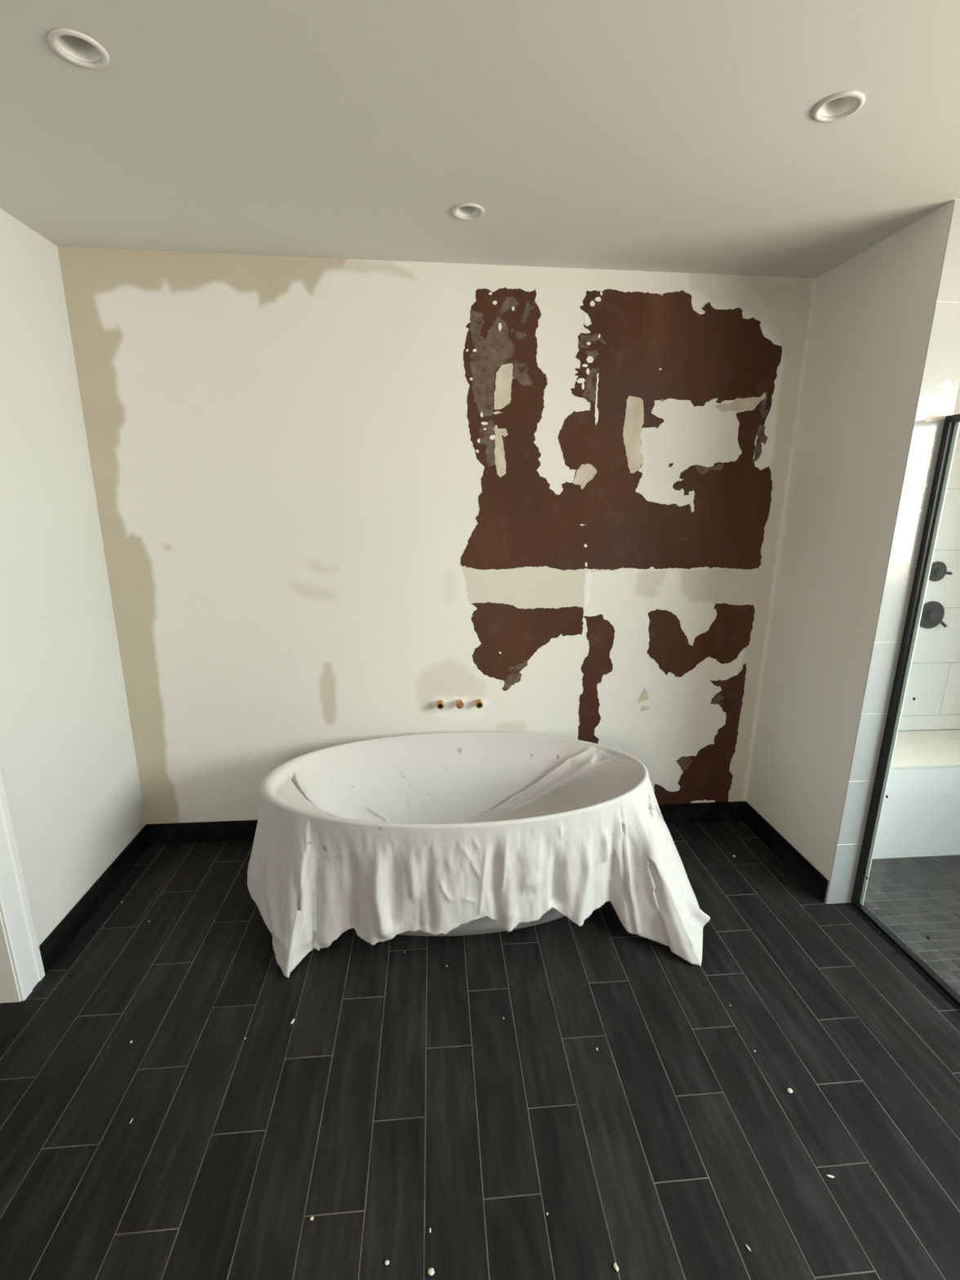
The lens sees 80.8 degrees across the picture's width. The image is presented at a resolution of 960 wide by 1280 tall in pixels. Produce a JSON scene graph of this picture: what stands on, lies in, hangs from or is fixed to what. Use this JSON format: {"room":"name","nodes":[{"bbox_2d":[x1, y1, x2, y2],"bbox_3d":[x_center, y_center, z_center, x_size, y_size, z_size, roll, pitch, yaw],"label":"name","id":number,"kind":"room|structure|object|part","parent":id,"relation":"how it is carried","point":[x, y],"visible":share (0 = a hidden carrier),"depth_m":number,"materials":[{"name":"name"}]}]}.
{"room":"damaged room","nodes":[
{"label":"damaged room","id":0,"kind":"room"},
{"bbox_2d":[0,208,146,946],"bbox_3d":[-1.759,-0.166,2.228,0.140,2.743,1.100,-1,14,-5],"label":"wall","id":1,"kind":"structure","parent":0,"point":[68,768],"depth_m":2.22,"materials":[{"name":"white paint"}]},
{"bbox_2d":[39,825,150,973],"bbox_3d":[-1.691,1.113,2.530,0.010,0.115,0.824,-1,14,-5],"label":"baseboard","id":2,"kind":"structure","parent":1,"relation":"attached to","point":[61,936],"depth_m":2.44,"materials":[{"name":"black tile"}]},
{"bbox_2d":[0,819,959,1279],"bbox_3d":[0.224,1.725,0.629,6.196,0.122,5.440,-1,14,-5],"label":"floor","id":3,"kind":"structure","parent":0,"point":[399,1101],"depth_m":1.73,"materials":[{"name":"grey tile"}]},
{"bbox_2d":[427,1267,434,1275],"bbox_3d":[-0.114,1.484,1.325,0.016,0.007,0.014,-1,14,-5],"label":"chip","id":4,"kind":"object","parent":3,"relation":"on","point":[431,1271],"visible":1,"depth_m":1.32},
{"bbox_2d":[247,732,710,977],"bbox_3d":[-0.052,0.876,2.522,1.944,0.597,0.972,-1,14,-5],"label":"cloth","id":5,"kind":"object","parent":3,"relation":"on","point":[384,838],"visible":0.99,"depth_m":2.25,"materials":[{"name":"fabric"}]},
{"bbox_2d":[398,752,623,936],"bbox_3d":[-0.097,0.880,2.564,1.675,0.573,0.847,-1,14,-5],"label":"bathtub","id":6,"kind":"object","parent":3,"relation":"on","point":[485,925],"visible":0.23,"depth_m":2.33,"materials":[{"name":"white ceramic"}]},
{"bbox_2d":[613,1262,618,1271],"bbox_3d":[0.322,1.484,1.335,0.009,0.008,0.017,-6,15,-24],"label":"chip","id":7,"kind":"object","parent":3,"relation":"on","point":[615,1266],"visible":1,"depth_m":1.33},
{"bbox_2d":[786,1088,792,1093],"bbox_3d":[0.954,1.387,1.736,0.018,0.010,0.014,-4,15,-16],"label":"chip","id":8,"kind":"object","parent":3,"relation":"on","point":[789,1090],"visible":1,"depth_m":1.73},
{"bbox_2d":[851,413,959,1008],"bbox_3d":[1.762,0.372,1.573,0.030,2.067,1.506,-1,14,-5],"label":"shower door frame","id":9,"kind":"structure","parent":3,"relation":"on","point":[952,424],"depth_m":2.24,"materials":[{"name":"black"}]},
{"bbox_3d":[1.755,1.364,1.821,0.030,0.021,1.464,-1,14,-5],"label":"rail","id":10,"kind":"part","parent":9,"relation":"part of","materials":[{"name":"black"}]},
{"bbox_3d":[1.769,-0.619,1.324,0.030,0.024,1.464,-1,14,-5],"label":"rail","id":11,"kind":"part","parent":9,"relation":"part of","materials":[{"name":"black metal"}]},
{"bbox_2d":[872,729,959,858],"bbox_3d":[2.319,0.811,3.024,1.298,0.519,0.398,-1,14,-5],"label":"shower bench","id":12,"kind":"object","parent":3,"relation":"on","point":[920,816],"visible":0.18,"depth_m":2.84,"materials":[{"name":"white tile"}]},
{"bbox_2d":[0,0,959,278],"bbox_3d":[0.244,-1.003,-0.055,6.196,0.020,5.440,-1,14,-5],"label":"ceiling","id":13,"kind":"structure","parent":0,"point":[652,135],"depth_m":1.54,"materials":[{"name":"white paint"}]},
{"bbox_2d":[47,28,109,69],"bbox_3d":[-0.904,-1.365,1.265,0.115,0.076,0.115,-1,14,-5],"label":"ceiling light","id":14,"kind":"object","parent":13,"relation":"attached to","point":[77,48],"visible":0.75,"depth_m":1.29,"materials":[{"name":"white"}]},
{"bbox_2d":[452,203,484,220],"bbox_3d":[-0.041,-1.537,1.973,0.115,0.076,0.115,-1,14,-5],"label":"ceiling light","id":15,"kind":"object","parent":13,"relation":"attached to","point":[465,211],"visible":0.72,"depth_m":2.01,"materials":[{"name":"white"}]},
{"bbox_2d":[812,90,865,122],"bbox_3d":[0.916,-1.394,1.434,0.115,0.076,0.115,-1,14,-5],"label":"ceiling light","id":16,"kind":"object","parent":13,"relation":"attached to","point":[839,106],"visible":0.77,"depth_m":1.46,"materials":[{"name":"white"}]},
{"bbox_2d":[57,246,959,824],"bbox_3d":[0.616,-0.313,2.883,4.986,2.743,0.158,-1,14,-5],"label":"wall","id":17,"kind":"structure","parent":0,"point":[338,500],"depth_m":2.67,"materials":[{"name":"paint"}]},
{"bbox_2d":[436,699,444,709],"bbox_3d":[-0.202,0.328,2.875,0.038,0.038,0.048,-1,14,-5],"label":"pipe stub","id":18,"kind":"object","parent":17,"relation":"attached to","point":[440,705],"visible":1,"depth_m":2.86,"materials":[{"name":"gold metal"}]},
{"bbox_2d":[145,800,746,844],"bbox_3d":[-0.113,0.989,3.067,3.246,0.115,0.008,-1,14,-5],"label":"baseboard","id":19,"kind":"structure","parent":17,"relation":"attached to","point":[237,830],"depth_m":2.97,"materials":[{"name":"black tile"}]},
{"bbox_2d":[456,698,463,708],"bbox_3d":[-0.103,0.327,2.877,0.039,0.039,0.060,-1,14,-5],"label":"pipe stub","id":20,"kind":"object","parent":17,"relation":"attached to","point":[460,704],"visible":1,"depth_m":2.86,"materials":[{"name":"orange metal"}]},
{"bbox_2d":[475,698,483,708],"bbox_3d":[-0.005,0.326,2.892,0.038,0.038,0.048,-1,14,-5],"label":"pipe stub","id":21,"kind":"object","parent":17,"relation":"attached to","point":[479,704],"visible":1,"depth_m":2.87,"materials":[{"name":"gold metal"}]},
{"bbox_2d":[919,600,946,628],"bbox_3d":[2.396,-0.129,2.980,0.151,0.148,0.040,-1,14,-5],"label":"shower valve","id":22,"kind":"object","parent":17,"relation":"attached to","point":[933,612],"visible":0.93,"depth_m":2.98,"materials":[{"name":"black metal"}]},
{"bbox_3d":[2.434,-0.097,2.980,0.089,0.017,0.017,37,8,-12],"label":"lever","id":23,"kind":"part","parent":22,"relation":"part of","materials":[{"name":"black metal"}]},
{"bbox_2d":[928,561,952,581],"bbox_3d":[2.384,-0.353,2.924,0.113,0.104,0.038,-1,14,-5],"label":"shower valve","id":24,"kind":"object","parent":17,"relation":"attached to","point":[939,569],"visible":0.91,"depth_m":2.92,"materials":[{"name":"black metal"}]},
{"bbox_3d":[2.412,-0.347,2.917,0.059,0.017,0.017,7,13,-7],"label":"lever","id":25,"kind":"part","parent":24,"relation":"part of","materials":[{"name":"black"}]},
{"bbox_2d":[746,200,954,903],"bbox_3d":[1.617,-0.224,2.559,0.148,2.743,0.695,-1,14,-5],"label":"wall","id":26,"kind":"structure","parent":0,"point":[872,313],"depth_m":2.45,"materials":[{"name":"paint"}]},
{"bbox_2d":[742,801,828,902],"bbox_3d":[1.529,1.052,2.868,0.010,0.115,0.678,-1,14,-5],"label":"baseboard","id":27,"kind":"structure","parent":26,"relation":"attached to","point":[809,875],"depth_m":2.81,"materials":[{"name":"black tile"}]},
{"bbox_2d":[826,200,959,903],"bbox_3d":[1.647,-0.139,2.222,0.147,2.743,0.005,-1,14,-5],"label":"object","id":28,"kind":"structure","parent":26,"relation":"attached to","point":[940,379],"depth_m":2.17,"materials":[{"name":"white paint"}]},
{"bbox_3d":[-1.668,-0.940,1.001,0.140,0.643,0.910,-1,14,-5],"label":"wall","id":29,"kind":"structure","parent":0,"visible":0},
{"bbox_2d":[0,769,44,1003],"bbox_3d":[-1.670,0.342,1.323,0.152,2.200,1.130,-1,14,-5],"label":"trim","id":30,"kind":"structure","parent":29,"relation":"attached to","point":[21,966],"depth_m":2.00,"materials":[{"name":"white paint"}]}
]}

